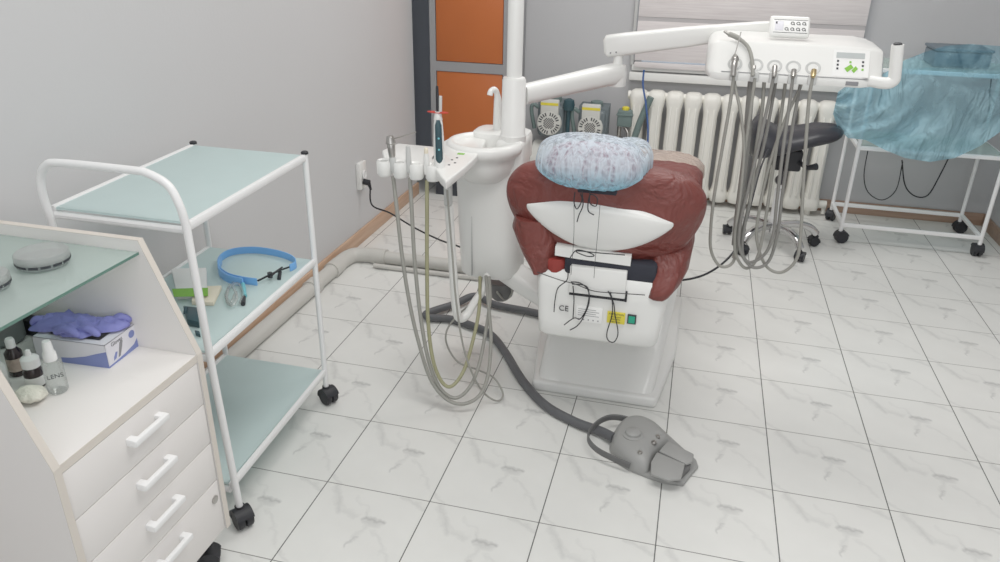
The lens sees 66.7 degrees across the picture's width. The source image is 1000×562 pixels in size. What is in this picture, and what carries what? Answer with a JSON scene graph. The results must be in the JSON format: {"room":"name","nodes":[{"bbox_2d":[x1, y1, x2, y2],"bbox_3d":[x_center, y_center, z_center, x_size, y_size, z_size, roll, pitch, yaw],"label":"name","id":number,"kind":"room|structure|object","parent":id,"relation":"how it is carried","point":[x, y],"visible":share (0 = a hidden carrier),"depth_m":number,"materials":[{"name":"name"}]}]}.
{"room":"dental clinic","nodes":[
{"label":"dental clinic","id":0,"kind":"room"},
{"bbox_2d":[0,0,416,354],"bbox_3d":[-1.458,-0.794,2.056,0.600,2.750,5.270,7,25,13],"label":"wall","id":1,"kind":"structure","parent":0,"point":[121,82],"depth_m":2.71,"materials":[{"name":"grey paint"}]},
{"bbox_2d":[203,182,418,367],"bbox_3d":[-1.183,0.458,2.546,0.014,0.075,5.270,7,25,13],"label":"baseboard","id":2,"kind":"structure","parent":1,"relation":"attached to","point":[366,231],"depth_m":3.90,"materials":[{"name":"brown wood"}]},
{"bbox_2d":[356,160,366,189],"bbox_3d":[-0.722,-0.555,3.983,0.032,0.142,0.085,7,25,13],"label":"wall socket","id":3,"kind":"object","parent":1,"relation":"attached to","point":[361,173],"visible":0.97,"depth_m":3.96,"materials":[{"name":"white plastic"}]},
{"bbox_2d":[363,179,459,247],"bbox_3d":[-0.350,-0.283,3.655,0.062,0.177,1.097,-19,31,-37],"label":"power cable","id":4,"kind":"object","parent":3,"relation":"attached to","point":[367,182],"visible":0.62,"depth_m":3.95,"materials":[{"name":"black rubber"}]},
{"bbox_2d":[213,175,999,561],"bbox_3d":[0.266,0.605,2.446,4.100,0.060,5.900,7,25,13],"label":"floor","id":5,"kind":"structure","parent":0,"point":[843,404],"depth_m":2.61,"materials":[{"name":"tile"}]},
{"bbox_2d":[0,220,230,561],"bbox_3d":[-1.026,0.385,1.716,0.597,0.906,0.453,7,25,13],"label":"base cabinet","id":6,"kind":"object","parent":5,"relation":"on","point":[120,462],"visible":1,"depth_m":1.68,"materials":[{"name":"white laminate"}]},
{"bbox_2d":[0,273,11,288],"bbox_3d":[-1.013,-0.001,1.497,0.085,0.032,0.085,7,25,13],"label":"jar","id":7,"kind":"object","parent":6,"relation":"on","point":[2,274],"visible":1,"depth_m":1.51,"materials":[{"name":"clear plastic"}]},
{"bbox_2d":[13,249,70,270],"bbox_3d":[-0.968,-0.051,1.607,0.106,0.032,0.106,7,25,13],"label":"jar","id":8,"kind":"object","parent":6,"relation":"on","point":[43,250],"visible":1,"depth_m":1.61,"materials":[{"name":"clear glass"}]},
{"bbox_2d":[0,335,195,464],"bbox_3d":[-1.030,0.232,1.647,0.559,0.018,0.420,7,25,13],"label":"countertop","id":9,"kind":"structure","parent":6,"relation":"on","point":[78,405],"depth_m":1.62,"materials":[{"name":"white laminate"}]},
{"bbox_2d":[0,360,10,384],"bbox_3d":[-1.069,0.188,1.619,0.030,0.081,0.030,7,25,13],"label":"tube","id":10,"kind":"object","parent":9,"relation":"on","point":[3,369],"visible":0.39,"depth_m":1.62,"materials":[{"name":"plastic"}]},
{"bbox_2d":[0,284,25,348],"bbox_3d":[-1.179,0.052,1.771,0.092,0.197,0.092,7,25,13],"label":"flask","id":11,"kind":"object","parent":9,"relation":"on","point":[9,307],"visible":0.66,"depth_m":1.77,"materials":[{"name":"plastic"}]},
{"bbox_2d":[3,337,22,376],"bbox_3d":[-1.063,0.164,1.661,0.036,0.089,0.036,7,25,13],"label":"vial","id":12,"kind":"object","parent":9,"relation":"on","point":[12,354],"visible":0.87,"depth_m":1.65,"materials":[{"name":"orange glass"}]},
{"bbox_2d":[23,315,37,335],"bbox_3d":[-1.118,0.110,1.837,0.058,0.042,0.030,7,25,13],"label":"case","id":13,"kind":"object","parent":9,"relation":"on","point":[26,321],"visible":0.26,"depth_m":1.83,"materials":[{"name":"plastic"}]},
{"bbox_2d":[14,385,47,403],"bbox_3d":[-0.978,0.233,1.579,0.073,0.036,0.056,7,25,13],"label":"crumpled tissue","id":14,"kind":"object","parent":9,"relation":"on","point":[30,394],"visible":0.94,"depth_m":1.56,"materials":[{"name":"paper"}]},
{"bbox_2d":[19,349,46,385],"bbox_3d":[-0.997,0.184,1.619,0.039,0.090,0.039,7,25,13],"label":"dropper bottle","id":15,"kind":"object","parent":9,"relation":"on","point":[33,373],"visible":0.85,"depth_m":1.61,"materials":[{"name":"white plastic"}]},
{"bbox_2d":[41,339,62,379],"bbox_3d":[-0.940,0.179,1.596,0.040,0.120,0.041,-15,29,-31],"label":"spray bottle","id":16,"kind":"object","parent":9,"relation":"on","point":[49,355],"visible":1,"depth_m":1.57,"materials":[{"name":"plastic"}]},
{"bbox_2d":[32,324,137,367],"bbox_3d":[-0.956,0.138,1.763,0.186,0.058,0.114,6,25,10],"label":"glove box","id":17,"kind":"object","parent":9,"relation":"on","point":[106,352],"visible":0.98,"depth_m":1.71,"materials":[{"name":"grey cardboard"}]},
{"bbox_2d":[28,309,131,338],"bbox_3d":[-0.969,0.092,1.747,0.219,0.031,0.111,7,25,13],"label":"gloves","id":18,"kind":"object","parent":17,"relation":"on","point":[67,323],"visible":1,"depth_m":1.73,"materials":[{"name":"purple rubber"}]},
{"bbox_2d":[61,352,108,367],"bbox_3d":[-0.936,0.172,1.710,0.120,0.042,0.001,6,25,10],"label":"print","id":19,"kind":"object","parent":17,"relation":"attached to","point":[97,359],"depth_m":1.71},
{"bbox_2d":[119,340,122,356],"bbox_3d":[-0.868,0.153,1.738,0.001,0.036,0.023,6,25,10],"label":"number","id":20,"kind":"object","parent":17,"relation":"on","point":[120,341],"depth_m":1.74,"materials":[{"name":"grey paper"}]},
{"bbox_2d":[110,338,137,367],"bbox_3d":[-0.866,0.160,1.753,0.007,0.029,0.114,7,25,13],"label":"print","id":21,"kind":"object","parent":17,"relation":"attached to","point":[122,348],"depth_m":1.74},
{"bbox_2d":[128,330,133,337],"bbox_3d":[-0.859,0.123,1.771,0.001,0.019,0.021,6,25,10],"label":"print","id":22,"kind":"object","parent":17,"relation":"on","point":[130,332],"depth_m":1.77},
{"bbox_2d":[36,140,338,530],"bbox_3d":[-0.846,0.065,2.262,0.516,1.037,0.719,7,25,13],"label":"trolley","id":23,"kind":"object","parent":5,"relation":"on","point":[252,400],"visible":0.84,"depth_m":2.19,"materials":[{"name":"white metal"}]},
{"bbox_2d":[56,145,299,223],"bbox_3d":[-0.858,-0.283,2.108,0.394,0.006,0.615,7,25,13],"label":"glass shelf","id":24,"kind":"object","parent":23,"relation":"attached to","point":[208,181],"depth_m":2.03,"materials":[{"name":"teal glass"}]},
{"bbox_2d":[171,268,207,298],"bbox_3d":[-0.930,0.009,2.277,0.102,0.018,0.245,-8,26,-19],"label":"packet","id":25,"kind":"object","parent":23,"relation":"on","point":[183,289],"visible":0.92,"depth_m":2.27,"materials":[{"name":"white paper"}]},
{"bbox_2d":[183,306,200,336],"bbox_3d":[-0.836,0.103,2.057,0.039,0.033,0.171,-9,26,-20],"label":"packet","id":26,"kind":"object","parent":23,"relation":"on","point":[191,314],"visible":0.94,"depth_m":2.06,"materials":[{"name":"plastic"}]},
{"bbox_2d":[191,286,221,305],"bbox_3d":[-0.860,0.043,2.212,0.074,0.012,0.114,-2,25,-7],"label":"pad","id":27,"kind":"object","parent":23,"relation":"on","point":[213,291],"visible":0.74,"depth_m":2.20,"materials":[{"name":"beige paper"}]},
{"bbox_2d":[164,247,310,352],"bbox_3d":[-0.864,0.035,2.254,0.394,0.006,0.615,7,25,13],"label":"glass shelf","id":28,"kind":"object","parent":23,"relation":"attached to","point":[227,318],"depth_m":2.28,"materials":[{"name":"teal"}]},
{"bbox_2d":[241,282,246,305],"bbox_3d":[-0.775,0.034,2.225,0.063,0.023,0.179,-8,26,-19],"label":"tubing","id":29,"kind":"object","parent":23,"relation":"on","point":[243,300],"visible":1,"depth_m":2.21,"materials":[{"name":"plastic"}]},
{"bbox_2d":[217,247,296,285],"bbox_3d":[-0.785,-0.048,2.401,0.261,0.030,0.244,7,25,13],"label":"band","id":30,"kind":"object","parent":23,"relation":"on","point":[233,279],"visible":0.98,"depth_m":2.41,"materials":[{"name":"blue plastic"}]},
{"bbox_2d":[206,355,321,483],"bbox_3d":[-0.871,0.416,2.429,0.394,0.006,0.615,7,25,13],"label":"glass shelf","id":31,"kind":"object","parent":23,"relation":"attached to","point":[259,397],"depth_m":2.49,"materials":[{"name":"teal"}]},
{"bbox_2d":[205,247,531,370],"bbox_3d":[-0.498,0.298,2.929,1.106,0.082,1.976,7,25,13],"label":"drain pipe","id":32,"kind":"object","parent":5,"relation":"on","point":[244,346],"visible":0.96,"depth_m":3.54,"materials":[{"name":"grey plastic"}]},
{"bbox_2d":[373,263,482,280],"bbox_3d":[-0.196,-0.024,3.692,0.895,0.024,0.024,7,25,13],"label":"supply pipe","id":33,"kind":"object","parent":5,"relation":"on","point":[375,265],"visible":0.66,"depth_m":3.73,"materials":[{"name":"grey plastic"}]},
{"bbox_2d":[376,0,537,405],"bbox_3d":[-0.062,-0.615,2.419,0.655,2.152,0.554,-19,32,-37],"label":"dental cuspidor unit","id":34,"kind":"object","parent":5,"relation":"on","point":[482,161],"depth_m":2.61,"materials":[{"name":"white plastic"}]},
{"bbox_2d":[386,131,415,172],"bbox_3d":[-0.308,-0.403,2.372,0.099,0.135,0.031,7,25,13],"label":"syringe","id":35,"kind":"object","parent":34,"relation":"on","point":[390,140],"visible":0.97,"depth_m":2.37,"materials":[{"name":"grey metal"}]},
{"bbox_2d":[382,144,449,168],"bbox_3d":[-0.270,-0.403,2.489,0.261,0.022,0.240,7,25,13],"label":"tray","id":36,"kind":"object","parent":34,"relation":"on","point":[417,152],"depth_m":2.45,"materials":[{"name":"white plastic"}]},
{"bbox_2d":[427,86,448,180],"bbox_3d":[-0.188,-0.448,2.318,0.063,0.290,0.036,19,30,34],"label":"light","id":37,"kind":"object","parent":34,"relation":"on","point":[438,139],"visible":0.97,"depth_m":2.30,"materials":[{"name":"white plastic"}]},
{"bbox_2d":[446,132,521,183],"bbox_3d":[-0.053,-0.421,2.654,0.268,0.150,0.268,7,25,13],"label":"bowl","id":38,"kind":"object","parent":34,"relation":"on","point":[498,155],"depth_m":2.58,"materials":[{"name":"white ceramic"}]},
{"bbox_2d":[526,21,903,273],"bbox_3d":[0.676,-0.495,2.707,1.193,0.805,0.432,7,25,13],"label":"dental instrument unit","id":39,"kind":"object","parent":34,"relation":"attached to","point":[839,60],"visible":0.94,"depth_m":2.48,"materials":[{"name":"white plastic"}]},
{"bbox_2d":[730,32,741,75],"bbox_3d":[0.740,-0.711,2.385,0.024,0.132,0.050,7,25,13],"label":"syringe","id":40,"kind":"object","parent":39,"relation":"in","point":[734,60],"visible":1,"depth_m":2.39,"materials":[{"name":"metal"}]},
{"bbox_2d":[724,30,755,76],"bbox_3d":[0.767,-0.724,2.413,0.036,0.127,0.145,-15,29,-31],"label":"hose","id":41,"kind":"object","parent":39,"relation":"in","point":[729,34],"visible":0.95,"depth_m":2.40,"materials":[{"name":"plastic"}]},
{"bbox_2d":[772,65,777,77],"bbox_3d":[0.857,-0.655,2.372,0.018,0.039,0.030,7,25,13],"label":"connector","id":42,"kind":"object","parent":39,"relation":"in","point":[774,67],"visible":1,"depth_m":2.37,"materials":[{"name":"metal"}]},
{"bbox_2d":[768,16,809,38],"bbox_3d":[0.936,-0.822,2.460,0.125,0.065,0.060,7,25,13],"label":"control keypad","id":43,"kind":"object","parent":39,"relation":"on","point":[794,27],"visible":1,"depth_m":2.45,"materials":[{"name":"white plastic"}]},
{"bbox_2d":[790,68,796,77],"bbox_3d":[0.912,-0.645,2.361,0.018,0.028,0.028,7,25,13],"label":"connector","id":44,"kind":"object","parent":39,"relation":"in","point":[793,73],"visible":1,"depth_m":2.35,"materials":[{"name":"metal"}]},
{"bbox_2d":[705,29,883,87],"bbox_3d":[0.965,-0.755,2.525,0.537,0.133,0.386,7,25,13],"label":"control panel","id":45,"kind":"object","parent":39,"relation":"on","point":[839,60],"depth_m":2.39,"materials":[{"name":"white plastic"}]},
{"bbox_2d":[810,68,816,77],"bbox_3d":[0.968,-0.641,2.346,0.018,0.028,0.028,7,25,13],"label":"connector","id":46,"kind":"object","parent":39,"relation":"in","point":[813,73],"visible":1,"depth_m":2.34,"materials":[{"name":"gold metal"}]},
{"bbox_2d":[429,0,526,195],"bbox_3d":[-0.126,-1.555,4.544,0.480,2.100,0.437,7,25,13],"label":"door","id":47,"kind":"structure","parent":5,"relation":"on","point":[468,38],"depth_m":4.45,"materials":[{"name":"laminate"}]},
{"bbox_2d":[422,292,697,485],"bbox_3d":[0.238,0.320,2.896,0.482,0.082,1.451,-15,29,-31],"label":"foot pedal","id":48,"kind":"object","parent":5,"relation":"on","point":[638,444],"visible":0.91,"depth_m":2.46,"materials":[{"name":"grey plastic"}]},
{"bbox_2d":[530,97,610,160],"bbox_3d":[0.456,-0.832,4.751,0.551,0.632,0.270,7,25,13],"label":"air compressor","id":49,"kind":"object","parent":5,"relation":"on","point":[555,115],"visible":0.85,"depth_m":4.61,"materials":[{"name":"white plastic"}]},
{"bbox_2d":[616,106,633,143],"bbox_3d":[0.758,-0.795,4.724,0.100,0.579,0.076,7,25,13],"label":"filter","id":50,"kind":"object","parent":49,"relation":"attached to","point":[624,114],"visible":0.61,"depth_m":4.61,"materials":[{"name":"grey plastic"}]},
{"bbox_2d":[506,132,706,406],"bbox_3d":[0.459,-0.206,2.932,0.611,1.016,1.485,7,25,13],"label":"dental chair","id":51,"kind":"object","parent":5,"relation":"on","point":[654,221],"depth_m":2.30,"materials":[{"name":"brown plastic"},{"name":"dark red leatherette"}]},
{"bbox_2d":[553,270,589,329],"bbox_3d":[0.221,0.062,2.342,0.111,0.204,0.006,7,25,13],"label":"cord","id":52,"kind":"object","parent":51,"relation":"attached to","point":[572,282],"visible":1,"depth_m":2.33,"materials":[{"name":"black rubber"}]},
{"bbox_2d":[573,192,597,221],"bbox_3d":[0.245,-0.212,2.189,0.072,0.095,0.007,9,26,16],"label":"cord","id":53,"kind":"object","parent":51,"relation":"attached to","point":[582,199],"visible":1,"depth_m":2.18,"materials":[{"name":"black rubber"}]},
{"bbox_2d":[537,272,644,294],"bbox_3d":[0.274,0.011,2.308,0.332,0.044,0.003,7,25,13],"label":"cord","id":54,"kind":"object","parent":51,"relation":"attached to","point":[537,272],"visible":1,"depth_m":2.31,"materials":[{"name":"black rubber"}]},
{"bbox_2d":[594,208,599,273],"bbox_3d":[0.283,-0.113,2.224,0.003,0.237,0.021,3,25,3],"label":"cord","id":55,"kind":"object","parent":51,"relation":"attached to","point":[599,208],"visible":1,"depth_m":2.21,"materials":[{"name":"black plastic"}]},
{"bbox_2d":[570,249,624,257],"bbox_3d":[0.288,-0.073,2.259,0.164,0.032,0.004,7,25,13],"label":"cord","id":56,"kind":"object","parent":51,"relation":"attached to","point":[577,250],"visible":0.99,"depth_m":2.26,"materials":[{"name":"black plastic"}]},
{"bbox_2d":[606,291,618,342],"bbox_3d":[0.346,0.112,2.333,0.045,0.176,0.004,7,25,13],"label":"cord","id":57,"kind":"object","parent":51,"relation":"attached to","point":[608,291],"visible":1,"depth_m":2.33,"materials":[{"name":"black rubber"}]},
{"bbox_2d":[628,316,634,323],"bbox_3d":[0.405,0.118,2.336,0.019,0.023,0.009,7,25,13],"label":"switch","id":58,"kind":"object","parent":51,"relation":"attached to","point":[631,319],"depth_m":2.33,"materials":[{"name":"green plastic"}]},
{"bbox_2d":[682,149,768,280],"bbox_3d":[1.033,-0.278,3.271,0.245,0.344,1.058,20,31,35],"label":"cable","id":59,"kind":"object","parent":51,"relation":"attached to","point":[731,254],"visible":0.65,"depth_m":3.00,"materials":[{"name":"rubber"}]},
{"bbox_2d":[629,96,653,145],"bbox_3d":[0.845,-0.758,4.669,0.129,0.756,0.040,7,25,13],"label":"flexible hose","id":60,"kind":"object","parent":5,"relation":"on","point":[642,115],"visible":0.39,"depth_m":4.55,"materials":[{"name":"grey plastic"}]},
{"bbox_2d":[722,115,843,261],"bbox_3d":[1.497,-0.523,4.046,0.518,0.695,0.510,7,25,13],"label":"stool","id":61,"kind":"object","parent":5,"relation":"on","point":[819,133],"visible":0.77,"depth_m":3.91,"materials":[{"name":"black plastic"}]},
{"bbox_2d":[825,58,999,255],"bbox_3d":[2.279,-0.683,4.121,0.775,0.951,0.451,7,25,13],"label":"trolley","id":62,"kind":"object","parent":5,"relation":"on","point":[961,225],"visible":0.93,"depth_m":4.10,"materials":[{"name":"white metal"}]},
{"bbox_2d":[833,56,999,161],"bbox_3d":[2.139,-0.895,3.806,0.879,0.555,0.232,7,25,13],"label":"sheet","id":63,"kind":"object","parent":62,"relation":"on","point":[875,120],"visible":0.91,"depth_m":3.80,"materials":[{"name":"blue fabric"}]},
{"bbox_2d":[863,70,992,199],"bbox_3d":[2.392,-0.807,4.276,0.564,0.771,0.008,7,25,13],"label":"hanging cable","id":64,"kind":"object","parent":62,"relation":"hanging from","point":[902,170],"visible":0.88,"depth_m":4.38,"materials":[{"name":"black rubber"}]},
{"bbox_2d":[923,43,994,68],"bbox_3d":[2.341,-1.154,3.894,0.270,0.093,0.230,7,25,13],"label":"case","id":65,"kind":"object","parent":62,"relation":"on","point":[968,56],"visible":1,"depth_m":3.81,"materials":[{"name":"blue fabric"}]},
{"bbox_2d":[524,0,999,213],"bbox_3d":[0.967,-1.839,4.427,4.000,2.750,0.100,7,25,13],"label":"wall","id":66,"kind":"structure","parent":0,"point":[563,36],"depth_m":4.51,"materials":[{"name":"grey paint"}]},
{"bbox_2d":[412,0,431,146],"bbox_3d":[-0.644,-2.013,4.741,0.700,2.750,0.012,7,25,13],"label":"trim","id":67,"kind":"structure","parent":66,"relation":"attached to","point":[420,8],"depth_m":4.99,"materials":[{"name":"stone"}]},
{"bbox_2d":[630,0,639,64],"bbox_3d":[0.815,-1.904,4.366,0.022,1.285,0.029,7,25,13],"label":"trim","id":68,"kind":"structure","parent":66,"relation":"attached to","point":[636,11],"depth_m":4.51,"materials":[{"name":"grey plastic"}]},
{"bbox_2d":[634,1,704,64],"bbox_3d":[1.446,-1.837,4.286,1.270,1.320,0.050,7,25,13],"label":"window","id":69,"kind":"structure","parent":66,"relation":"in","point":[639,1],"depth_m":4.63,"materials":[{"name":"white plastic"}]},
{"bbox_2d":[628,88,835,214],"bbox_3d":[1.377,-0.782,4.618,1.242,0.685,0.128,7,25,13],"label":"radiator","id":70,"kind":"object","parent":66,"relation":"attached to","point":[692,101],"visible":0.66,"depth_m":4.55,"materials":[{"name":"metal"}]},
{"bbox_2d":[629,64,848,92],"bbox_3d":[1.429,-1.205,4.507,1.310,0.092,0.075,7,25,13],"label":"window sill","id":71,"kind":"structure","parent":66,"relation":"attached to","point":[692,78],"depth_m":4.55,"materials":[{"name":"white plastic"}]},
{"bbox_2d":[642,70,648,147],"bbox_3d":[0.873,-0.898,4.575,0.093,0.723,0.012,7,25,13],"label":"cable","id":72,"kind":"object","parent":71,"relation":"hanging from","point":[643,74],"visible":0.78,"depth_m":4.51,"materials":[{"name":"white plastic"}]},
{"bbox_2d":[634,0,870,70],"bbox_3d":[1.431,-1.838,4.198,1.280,1.344,0.068,7,25,13],"label":"window blind","id":73,"kind":"object","parent":66,"relation":"attached to","point":[827,17],"visible":0.59,"depth_m":4.35,"materials":[{"name":"fabric"}]},
{"bbox_2d":[707,189,984,225],"bbox_3d":[1.559,-0.523,4.792,2.700,0.075,0.014,7,25,13],"label":"baseboard","id":74,"kind":"structure","parent":66,"relation":"attached to","point":[974,218],"depth_m":4.58,"materials":[{"name":"brown wood"}]},
{"bbox_2d":[986,169,999,227],"bbox_3d":[2.238,-0.453,1.462,0.100,2.750,5.800,7,25,13],"label":"wall","id":75,"kind":"structure","parent":0,"point":[995,215],"depth_m":4.34,"materials":[{"name":"grey paint"}]},
{"bbox_2d":[981,214,999,245],"bbox_3d":[2.146,0.778,1.983,0.014,0.075,5.686,7,25,13],"label":"baseboard","id":76,"kind":"structure","parent":75,"relation":"attached to","point":[993,230],"depth_m":4.32,"materials":[{"name":"brown wood"}]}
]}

